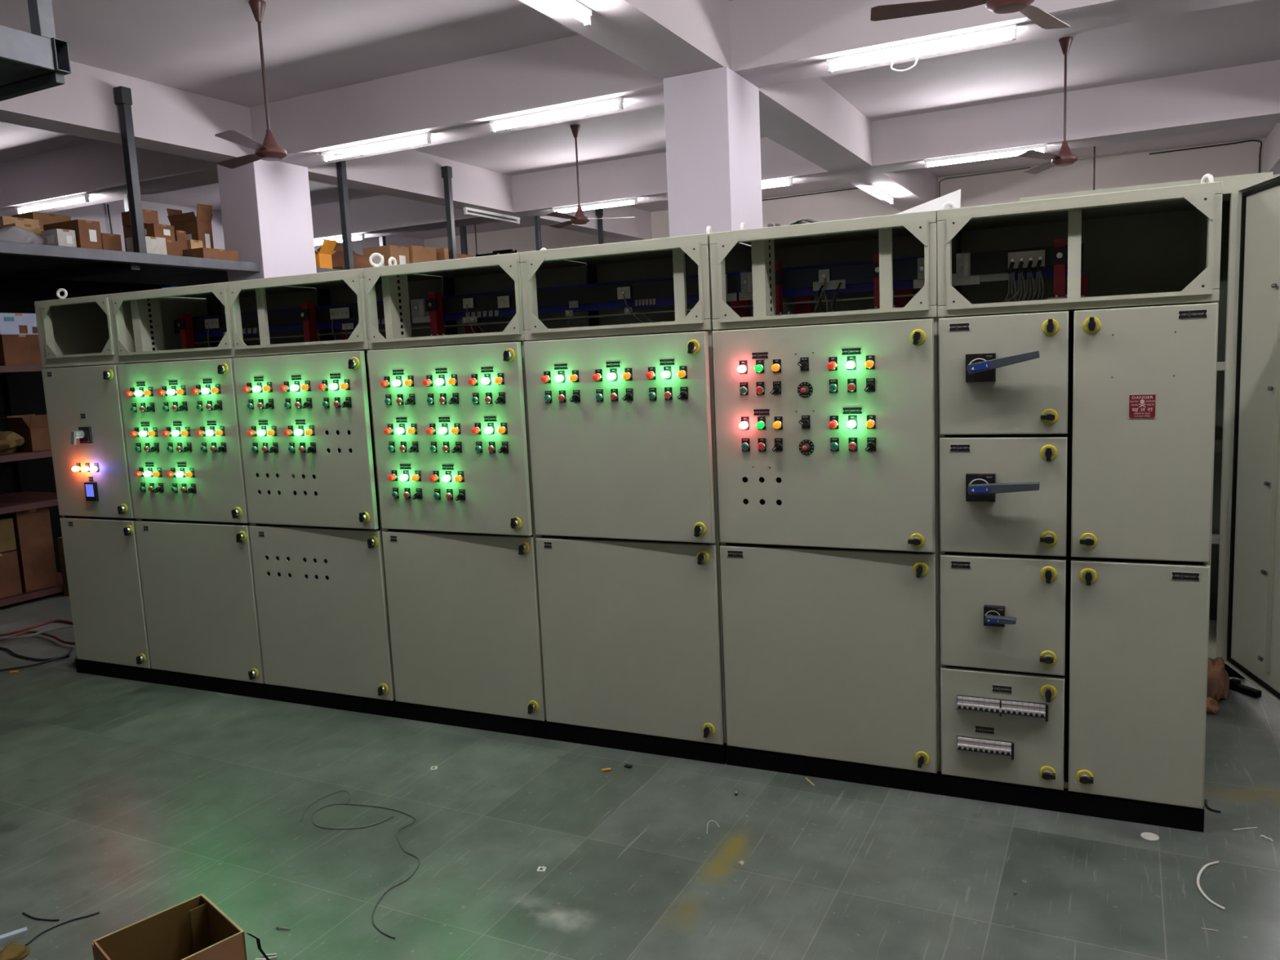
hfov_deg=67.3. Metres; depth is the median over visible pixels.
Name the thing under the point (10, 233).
plastic sheet
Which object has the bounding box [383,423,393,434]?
lamp
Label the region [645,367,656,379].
lamp
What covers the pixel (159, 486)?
switch
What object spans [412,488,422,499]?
switch
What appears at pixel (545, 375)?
lamp
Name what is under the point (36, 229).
cardboard box
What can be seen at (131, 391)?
lamp
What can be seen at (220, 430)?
lamp
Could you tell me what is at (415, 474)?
lamp
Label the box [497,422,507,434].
lamp
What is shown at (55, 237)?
cardboard box
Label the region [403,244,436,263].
cardboard box
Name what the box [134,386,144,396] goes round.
lamp
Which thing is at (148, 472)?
lamp
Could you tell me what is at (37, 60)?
rack
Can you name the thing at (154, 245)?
cardboard box
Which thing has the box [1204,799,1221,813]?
cable tail
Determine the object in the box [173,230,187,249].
cardboard box
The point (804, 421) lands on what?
switch
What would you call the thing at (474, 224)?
ceiling fan
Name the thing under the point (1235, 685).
block
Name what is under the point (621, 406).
tall cabinet
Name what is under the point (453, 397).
switch
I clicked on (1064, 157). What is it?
ceiling fan
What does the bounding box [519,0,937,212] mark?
beam
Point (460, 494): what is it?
switch
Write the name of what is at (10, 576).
cardboard box
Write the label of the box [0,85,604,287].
storage rack
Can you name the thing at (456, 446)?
switch
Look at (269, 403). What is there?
switch
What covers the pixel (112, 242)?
cardboard box
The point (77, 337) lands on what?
tall cabinet
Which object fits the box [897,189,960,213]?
sheet cover
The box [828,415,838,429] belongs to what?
lamp
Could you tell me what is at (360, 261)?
heap
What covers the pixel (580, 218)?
ceiling fan
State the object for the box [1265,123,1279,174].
column
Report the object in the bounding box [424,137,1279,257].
wall
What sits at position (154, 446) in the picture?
switch
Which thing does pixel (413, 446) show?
switch
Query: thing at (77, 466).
lamp
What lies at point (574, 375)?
lamp
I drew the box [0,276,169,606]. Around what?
storage rack
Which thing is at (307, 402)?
switch
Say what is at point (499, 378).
lamp
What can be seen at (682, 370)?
lamp
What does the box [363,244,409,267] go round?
cardboard box
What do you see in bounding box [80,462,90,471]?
lamp
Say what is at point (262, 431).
lamp
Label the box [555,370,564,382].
lamp
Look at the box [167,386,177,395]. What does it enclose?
lamp
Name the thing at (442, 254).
cardboard box
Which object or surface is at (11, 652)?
cable
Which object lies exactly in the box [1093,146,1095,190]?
ceiling fan
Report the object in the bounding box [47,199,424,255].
wall
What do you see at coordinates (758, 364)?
lamp
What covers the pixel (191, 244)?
cardboard box
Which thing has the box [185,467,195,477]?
lamp
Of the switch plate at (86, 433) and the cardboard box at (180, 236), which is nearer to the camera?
the switch plate at (86, 433)
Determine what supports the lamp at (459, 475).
attached to the tall cabinet at (450, 411)
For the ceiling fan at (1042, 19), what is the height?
1.018 m
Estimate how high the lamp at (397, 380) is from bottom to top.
0.048 m
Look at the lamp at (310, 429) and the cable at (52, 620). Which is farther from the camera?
the cable at (52, 620)
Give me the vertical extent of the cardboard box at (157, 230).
0.140 m
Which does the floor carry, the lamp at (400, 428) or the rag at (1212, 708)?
the rag at (1212, 708)
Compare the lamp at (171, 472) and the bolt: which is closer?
the bolt
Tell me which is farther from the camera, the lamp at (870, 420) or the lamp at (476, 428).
the lamp at (476, 428)
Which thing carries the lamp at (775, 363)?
attached to the tall cabinet at (826, 396)
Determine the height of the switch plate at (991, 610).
0.068 m
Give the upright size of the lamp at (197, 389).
0.048 m
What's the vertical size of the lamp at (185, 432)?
0.048 m
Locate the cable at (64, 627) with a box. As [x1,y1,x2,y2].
[0,626,73,639]
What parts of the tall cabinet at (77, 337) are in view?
name plate, name plate, rotary handle, name plate, door, name plate, door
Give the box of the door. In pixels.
[1222,174,1279,704]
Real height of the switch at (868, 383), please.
0.048 m
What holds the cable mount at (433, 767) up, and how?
on the floor
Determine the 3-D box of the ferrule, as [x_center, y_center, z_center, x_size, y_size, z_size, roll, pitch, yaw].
[-0.136,1.168,3.876,0.037,0.010,0.010,-4,7,-11]
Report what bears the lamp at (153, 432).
attached to the tall cabinet at (180, 406)
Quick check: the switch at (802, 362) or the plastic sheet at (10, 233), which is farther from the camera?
the plastic sheet at (10, 233)
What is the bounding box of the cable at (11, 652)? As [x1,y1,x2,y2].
[0,646,69,661]
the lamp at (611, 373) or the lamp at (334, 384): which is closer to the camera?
the lamp at (611, 373)
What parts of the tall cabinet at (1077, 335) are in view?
name plate, name plate, name plate, joint plate, name plate, rotary handle, name plate, door, door, door, rotary handle, door, rotary handle, door, door, name plate, name plate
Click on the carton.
(195, 928)
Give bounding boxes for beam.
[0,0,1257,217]
[0,61,652,241]
[311,59,1279,243]
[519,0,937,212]
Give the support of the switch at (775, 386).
attached to the tall cabinet at (826, 396)
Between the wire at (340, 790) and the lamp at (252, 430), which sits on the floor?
the wire at (340, 790)
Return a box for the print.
[4,316,37,333]
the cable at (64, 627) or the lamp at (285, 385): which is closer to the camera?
the lamp at (285, 385)
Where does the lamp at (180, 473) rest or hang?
attached to the tall cabinet at (180, 406)
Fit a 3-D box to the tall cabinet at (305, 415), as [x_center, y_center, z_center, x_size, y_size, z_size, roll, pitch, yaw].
[-1.451,0.042,4.906,0.826,2.100,0.780,1,8,25]
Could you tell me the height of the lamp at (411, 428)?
0.048 m
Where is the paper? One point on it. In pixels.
(12, 951)
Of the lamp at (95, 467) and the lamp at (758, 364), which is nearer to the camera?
the lamp at (758, 364)
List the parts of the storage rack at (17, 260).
hanger post, hanger post, hanger post, hanger post, hanger post, hanger post, hanger post, hanger post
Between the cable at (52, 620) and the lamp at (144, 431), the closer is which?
the lamp at (144, 431)
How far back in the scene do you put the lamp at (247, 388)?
4.66 m
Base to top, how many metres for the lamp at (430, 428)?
0.048 m
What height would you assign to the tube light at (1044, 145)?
0.085 m
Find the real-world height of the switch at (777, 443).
0.048 m
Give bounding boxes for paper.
[0,942,30,959]
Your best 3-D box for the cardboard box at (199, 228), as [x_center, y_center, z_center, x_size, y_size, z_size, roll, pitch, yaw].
[-4.229,-2.284,9.079,0.426,0.576,0.215,1,8,27]
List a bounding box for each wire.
[300,790,351,822]
[311,803,420,938]
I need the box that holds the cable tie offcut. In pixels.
[262,953,276,956]
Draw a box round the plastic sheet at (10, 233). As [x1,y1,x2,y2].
[0,226,43,244]
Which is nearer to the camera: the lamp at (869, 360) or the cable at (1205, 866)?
the cable at (1205, 866)
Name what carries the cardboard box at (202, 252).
on the storage rack at (17, 260)
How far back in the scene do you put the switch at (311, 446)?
4.53 m
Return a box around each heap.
[0,431,24,453]
[316,242,371,269]
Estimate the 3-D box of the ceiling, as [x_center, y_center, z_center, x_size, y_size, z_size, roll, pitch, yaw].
[-0.643,-3.192,5.255,18.870,0.120,21.400,1,8,27]
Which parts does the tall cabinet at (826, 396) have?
name plate, joint plate, name plate, name plate, door, door, name plate, name plate, joint plate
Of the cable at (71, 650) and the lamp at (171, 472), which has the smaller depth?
the lamp at (171, 472)
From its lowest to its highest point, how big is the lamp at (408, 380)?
0.048 m
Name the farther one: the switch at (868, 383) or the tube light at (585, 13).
the tube light at (585, 13)
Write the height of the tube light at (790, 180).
0.085 m
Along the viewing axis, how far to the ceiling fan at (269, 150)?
6.47 m
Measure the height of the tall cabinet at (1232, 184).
2.330 m
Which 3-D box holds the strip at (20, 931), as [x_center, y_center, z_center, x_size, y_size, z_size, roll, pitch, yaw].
[-1.920,1.377,2.894,0.125,0.005,0.022,-8,9,-36]
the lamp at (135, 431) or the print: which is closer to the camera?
the lamp at (135, 431)
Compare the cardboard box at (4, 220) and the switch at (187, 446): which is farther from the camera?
the cardboard box at (4, 220)
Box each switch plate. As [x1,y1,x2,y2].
[78,426,93,443]
[965,352,995,382]
[965,473,995,502]
[983,604,1004,626]
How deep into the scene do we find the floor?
3.27 m
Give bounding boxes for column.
[217,159,316,281]
[662,66,762,245]
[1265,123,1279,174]
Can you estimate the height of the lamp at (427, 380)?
0.048 m
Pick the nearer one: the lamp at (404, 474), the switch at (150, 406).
the lamp at (404, 474)
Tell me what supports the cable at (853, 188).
attached to the wall at (1241, 158)
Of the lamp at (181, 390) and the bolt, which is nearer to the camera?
the bolt
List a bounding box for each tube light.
[15,193,89,213]
[314,233,364,245]
[320,132,431,161]
[462,207,519,224]
[488,96,623,132]
[544,0,591,26]
[551,196,637,213]
[761,177,792,188]
[826,24,1017,72]
[869,185,893,204]
[924,143,1047,168]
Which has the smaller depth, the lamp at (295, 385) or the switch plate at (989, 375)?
the switch plate at (989, 375)
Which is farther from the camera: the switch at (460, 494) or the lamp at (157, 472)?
the lamp at (157, 472)
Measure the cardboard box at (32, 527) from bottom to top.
0.621 m
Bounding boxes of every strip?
[0,926,27,940]
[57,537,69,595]
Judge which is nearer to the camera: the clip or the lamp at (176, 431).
the clip
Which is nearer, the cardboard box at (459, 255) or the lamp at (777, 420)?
the lamp at (777, 420)
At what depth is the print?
7.29 m
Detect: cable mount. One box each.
[430,765,437,769]
[537,866,546,871]
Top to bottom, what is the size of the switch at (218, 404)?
0.048 m
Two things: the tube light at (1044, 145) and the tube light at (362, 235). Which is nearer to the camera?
the tube light at (1044, 145)
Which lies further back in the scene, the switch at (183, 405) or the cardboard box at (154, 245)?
the cardboard box at (154, 245)
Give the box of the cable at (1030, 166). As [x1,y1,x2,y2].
[938,166,1031,197]
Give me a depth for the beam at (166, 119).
8.58 m
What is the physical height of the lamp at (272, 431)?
0.048 m
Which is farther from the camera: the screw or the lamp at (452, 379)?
the lamp at (452, 379)
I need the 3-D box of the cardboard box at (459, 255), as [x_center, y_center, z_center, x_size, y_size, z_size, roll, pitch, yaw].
[-2.458,-2.691,12.390,0.502,0.385,0.430,1,8,27]
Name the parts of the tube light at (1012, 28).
cord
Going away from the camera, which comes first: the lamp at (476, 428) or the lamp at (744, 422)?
the lamp at (744, 422)
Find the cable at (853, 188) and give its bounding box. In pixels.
[761,187,858,200]
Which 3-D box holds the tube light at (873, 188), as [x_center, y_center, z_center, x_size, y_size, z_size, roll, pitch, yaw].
[3.139,-3.697,12.465,0.045,0.085,1.230,1,8,27]
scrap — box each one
[706,820,719,834]
[1232,826,1257,830]
[1259,835,1273,841]
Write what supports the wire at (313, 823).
on the floor
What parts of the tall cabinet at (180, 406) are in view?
name plate, name plate, name plate, name plate, name plate, name plate, name plate, door, door, name plate, name plate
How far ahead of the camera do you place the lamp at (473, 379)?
4.10 m
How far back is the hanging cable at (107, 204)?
12.89 m
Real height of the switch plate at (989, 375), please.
0.095 m
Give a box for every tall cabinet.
[34,288,211,683]
[111,281,320,698]
[227,268,445,717]
[362,252,589,738]
[519,226,753,764]
[709,210,957,795]
[937,173,1222,832]
[1020,171,1273,679]
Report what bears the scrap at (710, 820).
on the floor
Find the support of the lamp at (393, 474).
attached to the tall cabinet at (450, 411)
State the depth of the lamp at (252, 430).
4.68 m
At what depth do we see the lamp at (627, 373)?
3.80 m
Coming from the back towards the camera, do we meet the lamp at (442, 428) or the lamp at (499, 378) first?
the lamp at (442, 428)
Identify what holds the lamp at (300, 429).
attached to the tall cabinet at (305, 415)
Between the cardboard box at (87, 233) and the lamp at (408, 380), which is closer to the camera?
the lamp at (408, 380)
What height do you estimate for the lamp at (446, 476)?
0.048 m
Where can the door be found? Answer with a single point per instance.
(1251, 627)
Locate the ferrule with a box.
[601,768,611,771]
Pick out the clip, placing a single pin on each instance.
(627, 766)
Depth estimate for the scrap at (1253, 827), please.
3.19 m
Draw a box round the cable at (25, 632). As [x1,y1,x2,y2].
[0,631,75,644]
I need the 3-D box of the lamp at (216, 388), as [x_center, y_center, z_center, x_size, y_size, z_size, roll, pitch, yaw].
[-2.096,-0.448,4.742,0.031,0.048,0.042,1,8,25]
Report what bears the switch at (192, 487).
attached to the tall cabinet at (180, 406)
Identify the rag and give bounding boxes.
[1206,697,1219,714]
[1207,657,1229,701]
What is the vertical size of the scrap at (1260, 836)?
0.005 m
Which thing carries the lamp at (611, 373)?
attached to the tall cabinet at (621, 406)
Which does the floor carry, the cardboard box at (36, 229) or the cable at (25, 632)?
the cable at (25, 632)
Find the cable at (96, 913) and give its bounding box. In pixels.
[25,911,99,946]
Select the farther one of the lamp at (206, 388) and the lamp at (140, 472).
the lamp at (140, 472)
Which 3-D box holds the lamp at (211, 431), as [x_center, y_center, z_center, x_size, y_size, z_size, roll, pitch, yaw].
[-2.148,-0.241,4.796,0.031,0.048,0.042,1,8,25]
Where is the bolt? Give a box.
[767,223,773,226]
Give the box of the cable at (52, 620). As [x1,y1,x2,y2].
[0,619,72,636]
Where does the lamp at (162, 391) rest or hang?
attached to the tall cabinet at (180, 406)
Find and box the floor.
[0,591,1279,959]
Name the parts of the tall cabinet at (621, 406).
name plate, name plate, name plate, door, door, name plate, joint plate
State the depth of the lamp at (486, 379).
4.07 m
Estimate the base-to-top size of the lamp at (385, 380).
0.048 m
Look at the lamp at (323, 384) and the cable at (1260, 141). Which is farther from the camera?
the cable at (1260, 141)
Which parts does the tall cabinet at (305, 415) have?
name plate, name plate, name plate, name plate, name plate, door, door, name plate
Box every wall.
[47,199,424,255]
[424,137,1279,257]
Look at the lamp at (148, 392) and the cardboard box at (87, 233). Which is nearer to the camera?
the lamp at (148, 392)
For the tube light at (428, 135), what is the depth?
8.47 m
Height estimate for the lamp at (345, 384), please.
0.048 m
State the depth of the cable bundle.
3.85 m
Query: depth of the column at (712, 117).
6.92 m
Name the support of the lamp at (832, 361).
attached to the tall cabinet at (826, 396)
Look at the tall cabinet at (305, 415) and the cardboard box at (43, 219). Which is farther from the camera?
the cardboard box at (43, 219)
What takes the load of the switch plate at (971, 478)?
attached to the tall cabinet at (1077, 335)
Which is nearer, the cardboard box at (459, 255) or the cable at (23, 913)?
the cable at (23, 913)
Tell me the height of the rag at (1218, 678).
0.182 m
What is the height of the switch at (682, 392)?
0.048 m
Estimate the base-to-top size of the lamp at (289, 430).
0.048 m
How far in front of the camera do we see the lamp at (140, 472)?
5.05 m
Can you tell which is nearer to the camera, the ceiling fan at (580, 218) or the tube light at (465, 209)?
the ceiling fan at (580, 218)
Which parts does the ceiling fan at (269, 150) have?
blade, blade, down rod, blade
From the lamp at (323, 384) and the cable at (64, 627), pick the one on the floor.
the cable at (64, 627)
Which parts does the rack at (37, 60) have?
hanger post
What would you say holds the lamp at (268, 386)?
attached to the tall cabinet at (305, 415)
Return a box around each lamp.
[71,462,81,471]
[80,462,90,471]
[89,462,99,471]
[125,387,135,396]
[129,427,139,436]
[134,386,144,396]
[134,467,144,476]
[138,427,148,436]
[143,386,153,396]
[143,467,153,476]
[147,427,157,436]
[152,467,162,476]
[157,386,167,395]
[162,426,172,436]
[166,467,176,477]
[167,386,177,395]
[171,426,181,436]
[175,467,185,477]
[176,385,186,395]
[180,426,190,436]
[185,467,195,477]
[191,385,201,395]
[195,426,205,435]
[201,384,211,394]
[205,426,215,435]
[211,384,221,394]
[215,426,225,435]
[242,382,252,392]
[247,426,257,435]
[252,382,262,392]
[257,426,266,435]
[262,382,272,392]
[266,426,276,435]
[280,381,289,391]
[284,426,293,435]
[290,381,300,391]
[294,425,304,435]
[301,380,311,391]
[305,425,315,435]
[318,380,328,391]
[328,379,339,390]
[340,379,350,390]
[380,376,390,387]
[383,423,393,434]
[387,470,397,480]
[391,376,402,386]
[395,423,405,434]
[399,470,409,480]
[404,375,413,386]
[407,423,417,434]
[411,470,421,481]
[422,375,432,386]
[426,423,435,434]
[429,471,439,481]
[435,374,445,386]
[438,423,448,434]
[441,471,452,481]
[447,373,457,385]
[450,423,461,434]
[454,471,464,482]
[467,373,478,385]
[471,422,481,434]
[480,373,491,385]
[484,422,494,434]
[493,373,504,384]
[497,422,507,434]
[541,371,551,382]
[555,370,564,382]
[568,369,579,382]
[592,368,602,381]
[607,368,617,381]
[622,368,632,380]
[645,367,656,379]
[661,366,671,378]
[677,365,687,378]
[737,360,747,373]
[738,417,749,429]
[754,360,764,373]
[755,417,765,429]
[771,359,781,372]
[773,416,782,429]
[827,356,837,370]
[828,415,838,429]
[845,355,856,369]
[847,415,857,428]
[864,355,875,368]
[866,415,875,428]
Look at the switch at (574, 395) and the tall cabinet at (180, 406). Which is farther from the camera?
the tall cabinet at (180, 406)
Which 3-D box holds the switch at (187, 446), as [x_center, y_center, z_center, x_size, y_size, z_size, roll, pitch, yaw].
[-2.302,-0.164,4.881,0.033,0.048,0.036,1,8,25]
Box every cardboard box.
[0,216,39,225]
[0,222,41,237]
[0,312,38,334]
[0,334,41,365]
[0,506,58,591]
[0,517,16,552]
[0,550,22,598]
[2,413,51,451]
[11,212,71,230]
[40,228,76,247]
[43,219,102,249]
[100,232,122,251]
[121,208,159,226]
[123,223,175,242]
[124,240,182,256]
[125,235,167,254]
[166,203,213,248]
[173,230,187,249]
[182,247,239,261]
[186,239,203,248]
[315,239,337,268]
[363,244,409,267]
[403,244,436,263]
[435,248,448,260]
[456,253,474,258]
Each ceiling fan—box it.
[214,0,362,168]
[474,224,478,257]
[546,124,635,228]
[870,0,1070,29]
[1017,36,1142,173]
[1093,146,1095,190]
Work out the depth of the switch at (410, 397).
4.26 m
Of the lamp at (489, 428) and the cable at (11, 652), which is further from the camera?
the cable at (11, 652)
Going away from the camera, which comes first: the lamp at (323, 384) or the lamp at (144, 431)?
the lamp at (323, 384)
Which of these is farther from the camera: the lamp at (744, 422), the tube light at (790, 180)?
the tube light at (790, 180)
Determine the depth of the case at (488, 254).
12.90 m
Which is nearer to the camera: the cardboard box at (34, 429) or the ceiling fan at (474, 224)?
the cardboard box at (34, 429)
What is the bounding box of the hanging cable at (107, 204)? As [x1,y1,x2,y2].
[106,204,112,233]
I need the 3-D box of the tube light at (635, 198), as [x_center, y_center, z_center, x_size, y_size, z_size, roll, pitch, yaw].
[-0.590,-3.506,12.302,1.230,0.085,0.045,1,8,27]
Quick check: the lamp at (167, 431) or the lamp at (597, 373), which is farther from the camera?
the lamp at (167, 431)
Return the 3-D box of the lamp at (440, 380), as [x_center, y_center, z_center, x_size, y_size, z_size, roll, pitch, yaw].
[-0.870,-0.431,4.168,0.031,0.048,0.042,1,8,26]
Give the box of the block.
[1228,678,1262,697]
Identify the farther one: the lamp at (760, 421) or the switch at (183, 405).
the switch at (183, 405)
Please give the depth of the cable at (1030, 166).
14.09 m
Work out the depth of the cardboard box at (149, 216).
8.44 m
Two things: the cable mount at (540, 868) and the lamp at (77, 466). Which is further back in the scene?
the lamp at (77, 466)
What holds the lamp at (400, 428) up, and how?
attached to the tall cabinet at (450, 411)
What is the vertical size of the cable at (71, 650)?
0.014 m
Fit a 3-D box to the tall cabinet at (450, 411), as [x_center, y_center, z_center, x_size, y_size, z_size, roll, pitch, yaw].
[-0.706,0.016,4.560,0.835,2.172,0.785,1,8,25]
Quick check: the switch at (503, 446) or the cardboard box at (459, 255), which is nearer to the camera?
the switch at (503, 446)
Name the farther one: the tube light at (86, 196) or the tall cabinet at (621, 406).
the tube light at (86, 196)
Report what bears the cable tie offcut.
on the floor
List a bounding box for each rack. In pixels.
[0,0,71,101]
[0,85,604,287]
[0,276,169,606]
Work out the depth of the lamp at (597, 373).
3.86 m
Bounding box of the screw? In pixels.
[275,925,289,929]
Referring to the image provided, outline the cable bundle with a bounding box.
[788,217,819,225]
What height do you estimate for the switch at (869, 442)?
0.048 m
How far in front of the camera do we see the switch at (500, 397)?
4.05 m
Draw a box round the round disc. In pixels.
[1140,831,1159,840]
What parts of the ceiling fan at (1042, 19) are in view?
blade, blade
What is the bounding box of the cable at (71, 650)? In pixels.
[0,648,72,671]
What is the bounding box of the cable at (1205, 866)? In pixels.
[1196,861,1225,910]
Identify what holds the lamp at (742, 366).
attached to the tall cabinet at (826, 396)
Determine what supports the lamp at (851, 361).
attached to the tall cabinet at (826, 396)
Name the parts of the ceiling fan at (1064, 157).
blade, blade, down rod, blade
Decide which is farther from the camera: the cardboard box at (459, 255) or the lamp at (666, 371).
the cardboard box at (459, 255)
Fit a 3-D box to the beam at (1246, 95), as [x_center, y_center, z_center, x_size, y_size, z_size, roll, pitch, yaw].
[2.283,-3.763,11.060,18.470,0.478,0.521,1,8,27]
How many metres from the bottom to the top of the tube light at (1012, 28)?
0.165 m
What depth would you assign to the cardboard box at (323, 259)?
10.10 m
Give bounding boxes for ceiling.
[0,0,1279,239]
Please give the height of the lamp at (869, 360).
0.048 m
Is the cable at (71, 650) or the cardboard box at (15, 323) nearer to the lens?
the cable at (71, 650)
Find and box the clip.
[624,764,632,768]
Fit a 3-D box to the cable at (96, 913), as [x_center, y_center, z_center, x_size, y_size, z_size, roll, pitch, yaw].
[-1.768,1.364,2.936,0.039,0.006,0.208,3,9,39]
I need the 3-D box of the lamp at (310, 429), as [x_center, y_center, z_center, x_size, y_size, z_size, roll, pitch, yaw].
[-1.554,-0.230,4.511,0.031,0.048,0.042,1,8,26]
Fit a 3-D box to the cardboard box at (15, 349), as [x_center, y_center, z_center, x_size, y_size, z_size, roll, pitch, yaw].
[-4.825,-0.992,7.371,0.332,0.231,0.300,1,8,27]
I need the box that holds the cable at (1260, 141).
[1149,139,1262,173]
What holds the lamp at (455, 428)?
attached to the tall cabinet at (450, 411)
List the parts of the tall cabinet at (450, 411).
name plate, name plate, name plate, name plate, joint plate, name plate, name plate, name plate, door, door, name plate, name plate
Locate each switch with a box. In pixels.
[145,402,155,412]
[149,442,159,452]
[154,483,164,493]
[177,401,187,411]
[182,442,191,452]
[186,483,196,493]
[212,400,222,410]
[216,442,226,452]
[263,399,274,408]
[268,442,278,453]
[302,397,312,408]
[306,442,315,453]
[341,396,351,408]
[404,393,415,404]
[408,441,418,453]
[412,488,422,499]
[448,392,458,404]
[451,441,462,453]
[454,488,465,501]
[494,391,505,404]
[497,441,508,453]
[568,390,580,402]
[622,388,633,400]
[676,386,688,399]
[770,381,781,394]
[772,438,782,451]
[797,357,808,370]
[798,415,810,428]
[863,377,875,391]
[864,437,875,451]
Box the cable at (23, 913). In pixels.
[22,911,59,920]
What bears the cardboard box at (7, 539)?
on the cardboard box at (10, 576)
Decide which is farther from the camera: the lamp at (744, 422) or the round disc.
the lamp at (744, 422)
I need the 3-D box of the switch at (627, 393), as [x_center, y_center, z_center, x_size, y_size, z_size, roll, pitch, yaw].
[-0.049,-0.338,3.808,0.033,0.048,0.036,1,8,26]
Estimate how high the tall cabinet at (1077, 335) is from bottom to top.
2.165 m
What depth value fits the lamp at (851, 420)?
3.46 m
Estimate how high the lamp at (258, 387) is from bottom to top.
0.048 m
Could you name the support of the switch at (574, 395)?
attached to the tall cabinet at (621, 406)
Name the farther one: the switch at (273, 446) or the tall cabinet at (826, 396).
the switch at (273, 446)
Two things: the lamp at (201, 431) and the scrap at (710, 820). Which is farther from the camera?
the lamp at (201, 431)
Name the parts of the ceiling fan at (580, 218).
blade, blade, down rod, blade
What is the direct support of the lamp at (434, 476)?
attached to the tall cabinet at (450, 411)
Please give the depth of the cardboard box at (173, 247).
8.53 m
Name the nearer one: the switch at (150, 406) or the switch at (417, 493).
the switch at (417, 493)
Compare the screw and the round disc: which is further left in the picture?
the screw
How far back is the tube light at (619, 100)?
7.64 m
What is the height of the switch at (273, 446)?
0.048 m
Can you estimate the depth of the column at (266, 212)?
9.03 m
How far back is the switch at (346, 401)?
4.40 m
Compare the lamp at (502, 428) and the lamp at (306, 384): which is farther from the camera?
the lamp at (306, 384)
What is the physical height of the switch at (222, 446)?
0.048 m
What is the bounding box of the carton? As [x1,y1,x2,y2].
[91,893,269,959]

